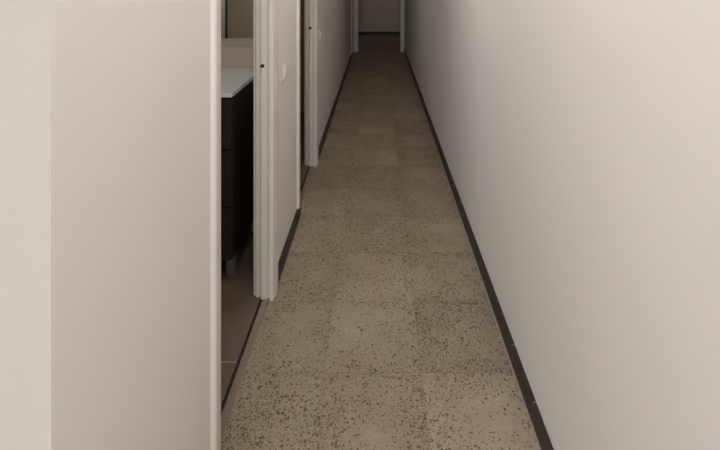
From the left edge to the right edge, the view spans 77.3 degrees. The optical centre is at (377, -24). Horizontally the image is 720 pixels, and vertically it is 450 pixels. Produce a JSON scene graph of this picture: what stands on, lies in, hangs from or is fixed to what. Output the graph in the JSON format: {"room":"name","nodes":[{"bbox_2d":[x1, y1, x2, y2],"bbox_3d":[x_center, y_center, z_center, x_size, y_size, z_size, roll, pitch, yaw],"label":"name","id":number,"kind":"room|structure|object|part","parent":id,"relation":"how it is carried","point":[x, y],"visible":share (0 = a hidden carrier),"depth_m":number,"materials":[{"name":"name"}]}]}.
{"room":"hallway","nodes":[
{"label":"hallway","id":0,"kind":"room"},
{"bbox_2d":[0,0,92,449],"bbox_3d":[-1.623,0.260,0.734,2.253,2.520,0.100,0,0,0],"label":"wall","id":1,"kind":"structure","parent":0,"point":[46,46],"depth_m":0.68,"materials":[{"name":"beige paint"}]},
{"bbox_2d":[93,0,350,449],"bbox_3d":[-0.540,0.260,4.942,0.086,2.520,8.316,0,0,0],"label":"wall","id":2,"kind":"structure","parent":0,"point":[151,58],"depth_m":1.01,"materials":[{"name":"paint"}]},
{"bbox_2d":[210,0,277,449],"bbox_3d":[-0.908,0.455,1.748,0.860,2.130,0.828,0,0,0],"label":"door frame","id":3,"kind":"structure","parent":2,"relation":"in","point":[265,11],"depth_m":2.08,"materials":[{"name":"paint"}]},
{"bbox_3d":[-0.491,0.445,1.361,0.020,2.110,0.053,0,0,0],"label":"casing","id":4,"kind":"part","parent":3,"relation":"part of","materials":[{"name":"paint"}]},
{"bbox_3d":[-0.489,0.445,2.122,0.023,2.110,0.080,0,0,0],"label":"casing","id":5,"kind":"part","parent":3,"relation":"part of","materials":[{"name":"paint"}]},
{"bbox_2d":[281,62,286,83],"bbox_3d":[-0.486,0.496,2.337,0.022,0.100,0.076,0,0,0],"label":"light switch","id":6,"kind":"object","parent":2,"relation":"attached to","point":[283,67],"visible":1,"depth_m":2.32,"materials":[{"name":"beige plastic"}]},
{"bbox_3d":[-0.493,0.496,2.337,0.008,0.100,0.076,0,0,0],"label":"plate","id":7,"kind":"part","parent":6,"relation":"part of","materials":[{"name":"beige plastic"}]},
{"bbox_2d":[297,0,318,208],"bbox_3d":[-0.912,0.455,3.193,0.867,2.130,0.877,0,0,0],"label":"door","id":8,"kind":"structure","parent":2,"relation":"in","point":[311,6],"depth_m":3.56,"materials":[{"name":"paint"}]},
{"bbox_3d":[-0.491,0.406,2.792,0.019,2.031,0.073,0,0,0],"label":"casing","id":9,"kind":"part","parent":8,"relation":"part of","materials":[{"name":"paint"}]},
{"bbox_3d":[-0.489,0.445,3.592,0.023,2.110,0.080,0,0,0],"label":"casing","id":10,"kind":"part","parent":8,"relation":"part of","materials":[{"name":"paint"}]},
{"bbox_2d":[278,54,351,282],"bbox_3d":[-0.492,1.461,4.833,0.010,0.079,8.298,0,0,0],"label":"baseboard","id":11,"kind":"structure","parent":2,"relation":"attached to","point":[287,245],"depth_m":2.69,"materials":[{"name":"wood"}]},
{"bbox_2d":[351,0,353,53],"bbox_3d":[-0.532,0.455,8.633,0.109,2.130,0.697,0,0,0],"label":"door","id":12,"kind":"structure","parent":2,"relation":"in","point":[352,1],"depth_m":8.93,"materials":[{"name":"paint"}]},
{"bbox_3d":[-0.491,0.406,8.322,0.019,2.031,0.073,0,0,0],"label":"casing","id":13,"kind":"part","parent":12,"relation":"part of","materials":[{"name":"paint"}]},
{"bbox_3d":[-0.489,0.445,8.938,0.023,2.110,0.032,0,0,0],"label":"casing","id":14,"kind":"part","parent":12,"relation":"part of","materials":[{"name":"paint"}]},
{"bbox_2d":[221,46,253,67],"bbox_3d":[-1.442,0.260,2.777,1.717,2.520,0.045,0,0,0],"label":"wall","id":15,"kind":"structure","parent":0,"point":[231,56],"depth_m":2.75,"materials":[{"name":"paint"}]},
{"bbox_2d":[221,0,253,45],"bbox_3d":[-1.080,-0.040,2.748,0.740,0.921,0.012,0,0,0],"label":"mirror","id":16,"kind":"object","parent":15,"relation":"attached to","point":[237,16],"visible":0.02,"depth_m":2.74,"materials":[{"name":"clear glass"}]},
{"bbox_3d":[-1.080,0.397,2.751,0.740,0.048,0.008,0,0,0],"label":"rail","id":17,"kind":"part","parent":16,"relation":"part of","materials":[{"name":"grey mirror"}]},
{"bbox_2d":[300,0,304,111],"bbox_3d":[-1.591,0.260,3.950,2.017,2.520,2.300,0,0,0],"label":"wall","id":18,"kind":"structure","parent":0,"point":[302,2],"depth_m":5.00,"materials":[{"name":"grey paint"}]},
{"bbox_2d":[354,0,403,51],"bbox_3d":[0.016,0.250,9.041,1.026,2.500,0.118,0,0,0],"label":"door frame","id":19,"kind":"structure","parent":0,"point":[356,2],"depth_m":8.98,"materials":[{"name":"paint"}]},
{"bbox_3d":[-0.445,0.440,8.991,0.097,2.120,0.018,0,0,0],"label":"casing","id":20,"kind":"part","parent":19,"relation":"part of","materials":[{"name":"paint"}]},
{"bbox_3d":[0.483,0.440,8.991,0.067,2.120,0.018,0,0,0],"label":"casing","id":21,"kind":"part","parent":19,"relation":"part of","materials":[{"name":"paint"}]},
{"bbox_2d":[359,0,399,31],"bbox_3d":[0.100,0.260,11.750,3.000,2.520,0.100,0,0,0],"label":"wall","id":22,"kind":"structure","parent":0,"point":[374,15],"depth_m":11.70,"materials":[{"name":"paint"}]},
{"bbox_2d":[359,32,399,34],"bbox_3d":[0.100,1.461,11.694,2.800,0.078,0.012,0,0,0],"label":"baseboard","id":23,"kind":"structure","parent":22,"relation":"attached to","point":[360,33],"depth_m":11.69,"materials":[{"name":"wood"}]},
{"bbox_2d":[221,35,540,449],"bbox_3d":[-0.575,1.525,4.350,4.350,0.050,14.900,0,0,0],"label":"floor","id":24,"kind":"structure","parent":0,"point":[380,330],"depth_m":2.01,"materials":[{"name":"stone"}]},
{"bbox_2d":[221,79,253,274],"bbox_3d":[-1.103,1.038,2.450,0.795,0.925,0.580,0,0,0],"label":"vanity cabinet","id":25,"kind":"object","parent":24,"relation":"on","point":[237,111],"visible":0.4,"depth_m":2.26,"materials":[{"name":"brown wood"}]},
{"bbox_3d":[-1.103,0.709,2.429,0.791,0.245,0.522,0,0,0],"label":"drawer","id":26,"kind":"part","parent":25,"relation":"part of","materials":[{"name":"brown wood"}]},
{"bbox_3d":[-1.103,0.975,2.429,0.791,0.271,0.522,0,0,0],"label":"drawer","id":27,"kind":"part","parent":25,"relation":"part of","materials":[{"name":"brown wood"}]},
{"bbox_3d":[-1.103,1.242,2.429,0.791,0.248,0.522,0,0,0],"label":"drawer","id":28,"kind":"part","parent":25,"relation":"part of","materials":[{"name":"brown wood"}]},
{"bbox_3d":[-0.742,1.435,2.283,0.052,0.130,0.052,0,0,0],"label":"leg","id":29,"kind":"part","parent":25,"relation":"part of","materials":[{"name":"metal"}]},
{"bbox_2d":[221,68,253,96],"bbox_3d":[-1.103,0.564,2.451,0.807,0.022,0.602,0,0,0],"label":"washbasin","id":30,"kind":"object","parent":25,"relation":"on","point":[233,80],"visible":0.03,"depth_m":2.44,"materials":[{"name":"ceramic"}]},
{"bbox_3d":[-0.742,1.435,2.660,0.052,0.130,0.052,0,0,0],"label":"leg","id":31,"kind":"part","parent":25,"relation":"part of","materials":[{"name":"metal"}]},
{"bbox_2d":[404,0,719,449],"bbox_3d":[0.579,0.260,3.000,0.100,2.520,12.200,0,0,0],"label":"wall","id":32,"kind":"structure","parent":0,"point":[579,140],"depth_m":1.09,"materials":[{"name":"paint"}]},
{"bbox_2d":[404,48,553,449],"bbox_3d":[0.523,1.461,3.000,0.011,0.079,12.000,0,0,0],"label":"baseboard","id":33,"kind":"structure","parent":32,"relation":"attached to","point":[543,438],"depth_m":1.94,"materials":[{"name":"wood"}]}
]}

